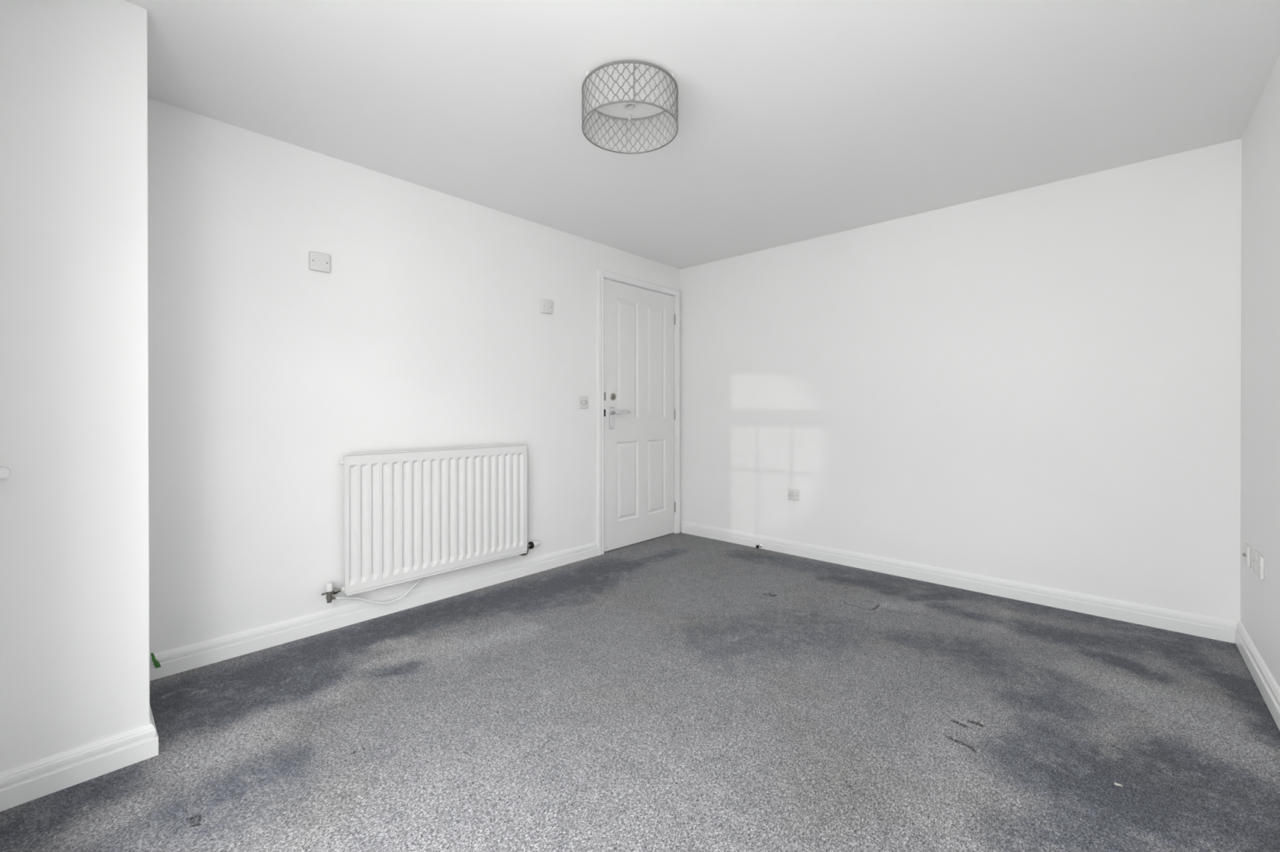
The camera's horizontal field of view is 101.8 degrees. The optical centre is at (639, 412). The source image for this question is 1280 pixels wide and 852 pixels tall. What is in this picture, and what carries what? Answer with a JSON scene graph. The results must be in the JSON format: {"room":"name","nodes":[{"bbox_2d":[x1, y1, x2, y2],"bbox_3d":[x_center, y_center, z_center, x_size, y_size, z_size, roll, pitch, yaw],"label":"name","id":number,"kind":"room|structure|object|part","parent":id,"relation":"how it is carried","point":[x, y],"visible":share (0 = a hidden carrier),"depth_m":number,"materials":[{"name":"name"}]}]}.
{"room":"empty bedroom","nodes":[
{"label":"empty bedroom","id":0,"kind":"room"},
{"bbox_2d":[0,0,149,772],"bbox_3d":[-1.849,-0.090,1.697,0.622,2.300,0.313,0,0,43],"label":"wall","id":1,"kind":"structure","parent":0,"point":[74,497],"depth_m":1.48,"materials":[{"name":"white paint"}]},
{"bbox_2d":[0,704,158,812],"bbox_3d":[-1.836,1.011,1.701,0.640,0.098,0.331,0,0,43],"label":"baseboard","id":2,"kind":"structure","parent":1,"relation":"attached to","point":[26,783],"depth_m":1.48,"materials":[{"name":"white wood"}]},
{"bbox_2d":[147,97,679,654],"bbox_3d":[-1.001,-0.095,3.169,0.120,2.300,3.870,0,0,43],"label":"wall","id":3,"kind":"structure","parent":0,"point":[425,329],"depth_m":2.49,"materials":[{"name":"white paint"}]},
{"bbox_2d":[151,653,160,668],"bbox_3d":[-1.914,0.982,2.054,0.032,0.062,0.008,0,0,-25],"label":"strip","id":4,"kind":"object","parent":3,"relation":"attached to","point":[156,663],"visible":1,"depth_m":2.05,"materials":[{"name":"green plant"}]},
{"bbox_2d":[308,250,329,272],"bbox_3d":[-1.532,-0.718,2.484,0.022,0.086,0.086,0,0,43],"label":"plate","id":5,"kind":"object","parent":3,"relation":"attached to","point":[317,261],"visible":1,"depth_m":2.48,"materials":[{"name":"white plastic"}]},
{"bbox_2d":[149,542,598,681],"bbox_3d":[-1.137,1.007,2.921,0.018,0.098,2.449,0,0,43],"label":"baseboard","id":6,"kind":"structure","parent":3,"relation":"attached to","point":[183,659],"depth_m":2.55,"materials":[{"name":"white wood"}]},
{"bbox_2d":[321,444,540,603],"bbox_3d":[-1.087,0.559,2.919,0.092,0.710,1.254,0,0,43],"label":"radiator","id":7,"kind":"object","parent":3,"relation":"attached to","point":[412,515],"visible":1,"depth_m":2.80,"materials":[{"name":"white metal"}]},
{"bbox_2d":[335,577,422,604],"bbox_3d":[-1.315,0.914,2.663,0.037,0.151,0.445,0,0,38],"label":"cable","id":8,"kind":"object","parent":7,"relation":"attached to","point":[420,580],"visible":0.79,"depth_m":2.64,"materials":[{"name":"white plastic"}]},
{"bbox_2d":[539,299,552,314],"bbox_3d":[-0.624,-0.703,3.466,0.031,0.086,0.086,0,0,43],"label":"plate","id":9,"kind":"object","parent":3,"relation":"attached to","point":[545,306],"visible":1,"depth_m":3.45,"materials":[{"name":"white plastic"}]},
{"bbox_2d":[578,396,588,408],"bbox_3d":[-0.402,-0.070,3.721,0.015,0.086,0.086,0,0,43],"label":"light switch","id":10,"kind":"object","parent":3,"relation":"attached to","point":[583,401],"visible":1,"depth_m":3.71,"materials":[{"name":"white plastic"}]},
{"bbox_2d":[596,269,679,555],"bbox_3d":[-0.027,0.000,4.215,0.140,2.102,0.967,0,0,43],"label":"trim","id":11,"kind":"structure","parent":3,"relation":"attached to","point":[601,274],"depth_m":3.85,"materials":[{"name":"white wood"}]},
{"bbox_2d":[604,278,675,551],"bbox_3d":[0.024,0.022,4.175,0.101,2.042,0.854,0,0,43],"label":"door","id":12,"kind":"structure","parent":3,"relation":"in","point":[639,506],"depth_m":4.16,"materials":[{"name":"white paint"}]},
{"bbox_3d":[-0.214,0.042,3.930,0.009,0.170,0.048,0,0,43],"label":"handle plate","id":13,"kind":"part","parent":12,"relation":"part of","materials":[{"name":"silver metal"}]},
{"bbox_3d":[-0.139,0.000,3.965,0.057,0.034,0.178,0,0,43],"label":"lever","id":14,"kind":"part","parent":12,"relation":"part of","materials":[{"name":"silver metal"}]},
{"bbox_2d":[0,532,1279,851],"bbox_3d":[0.192,1.057,2.079,3.355,0.001,3.870,0,0,43],"label":"floor","id":15,"kind":"structure","parent":0,"point":[679,692],"depth_m":1.73,"materials":[{"name":"grey carpet"}]},
{"bbox_2d":[125,0,1279,269],"bbox_3d":[0.275,-1.303,2.075,3.475,0.120,3.990,0,0,43],"label":"ceiling","id":16,"kind":"structure","parent":0,"point":[799,120],"depth_m":2.04,"materials":[{"name":"paint"}]},
{"bbox_2d":[582,59,678,154],"bbox_3d":[-0.038,-1.161,1.990,0.368,0.162,0.368,0,0,43],"label":"ceiling light","id":17,"kind":"object","parent":16,"relation":"attached to","point":[631,82],"visible":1,"depth_m":1.90,"materials":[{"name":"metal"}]},
{"bbox_2d":[680,138,1241,622],"bbox_3d":[1.584,-0.098,3.504,3.475,2.300,0.120,0,0,43],"label":"wall","id":18,"kind":"structure","parent":0,"point":[1040,385],"depth_m":2.97,"materials":[{"name":"white paint"}]},
{"bbox_2d":[787,488,799,501],"bbox_3d":[1.131,0.609,3.832,0.086,0.086,0.014,0,0,43],"label":"power socket","id":19,"kind":"object","parent":18,"relation":"attached to","point":[793,494],"visible":1,"depth_m":3.83,"materials":[{"name":"white plastic"}]},
{"bbox_2d":[681,520,1237,644],"bbox_3d":[1.543,1.004,3.453,3.223,0.098,0.018,0,0,43],"label":"baseboard","id":20,"kind":"structure","parent":18,"relation":"attached to","point":[1203,626],"depth_m":2.97,"materials":[{"name":"white wood"}]},
{"bbox_2d":[1240,55,1279,688],"bbox_3d":[1.471,-0.090,0.900,0.120,2.300,3.870,0,0,43],"label":"wall","id":21,"kind":"structure","parent":0,"point":[1260,599],"depth_m":2.01,"materials":[{"name":"white paint"}]},
{"bbox_2d":[1242,543,1250,567],"bbox_3d":[2.589,0.611,2.221,0.017,0.086,0.086,0,0,43],"label":"socket","id":22,"kind":"object","parent":21,"relation":"attached to","point":[1246,548],"visible":1,"depth_m":2.19,"materials":[{"name":"white plastic"}]},
{"bbox_2d":[1235,621,1279,730],"bbox_3d":[1.461,1.005,0.994,0.018,0.098,3.750,0,0,43],"label":"baseboard","id":23,"kind":"structure","parent":21,"relation":"attached to","point":[1266,684],"depth_m":1.98,"materials":[{"name":"white wood"}]},
{"bbox_2d":[1253,550,1264,580],"bbox_3d":[2.425,0.598,2.040,0.014,0.086,0.146,0,0,43],"label":"power socket","id":24,"kind":"object","parent":21,"relation":"attached to","point":[1258,560],"visible":1,"depth_m":2.02,"materials":[{"name":"white plastic"}]},
{"bbox_3d":[-1.033,-0.088,0.654,3.235,2.300,0.120,0,0,43],"label":"wall","id":25,"kind":"structure","parent":0,"visible":0},
{"bbox_2d":[0,466,10,478],"bbox_3d":[-1.699,0.160,1.376,0.034,0.029,0.042,0,0,43],"label":"trim","id":26,"kind":"structure","parent":25,"relation":"attached to","point":[5,472],"depth_m":1.37,"materials":[{"name":"white plastic"}]}
]}

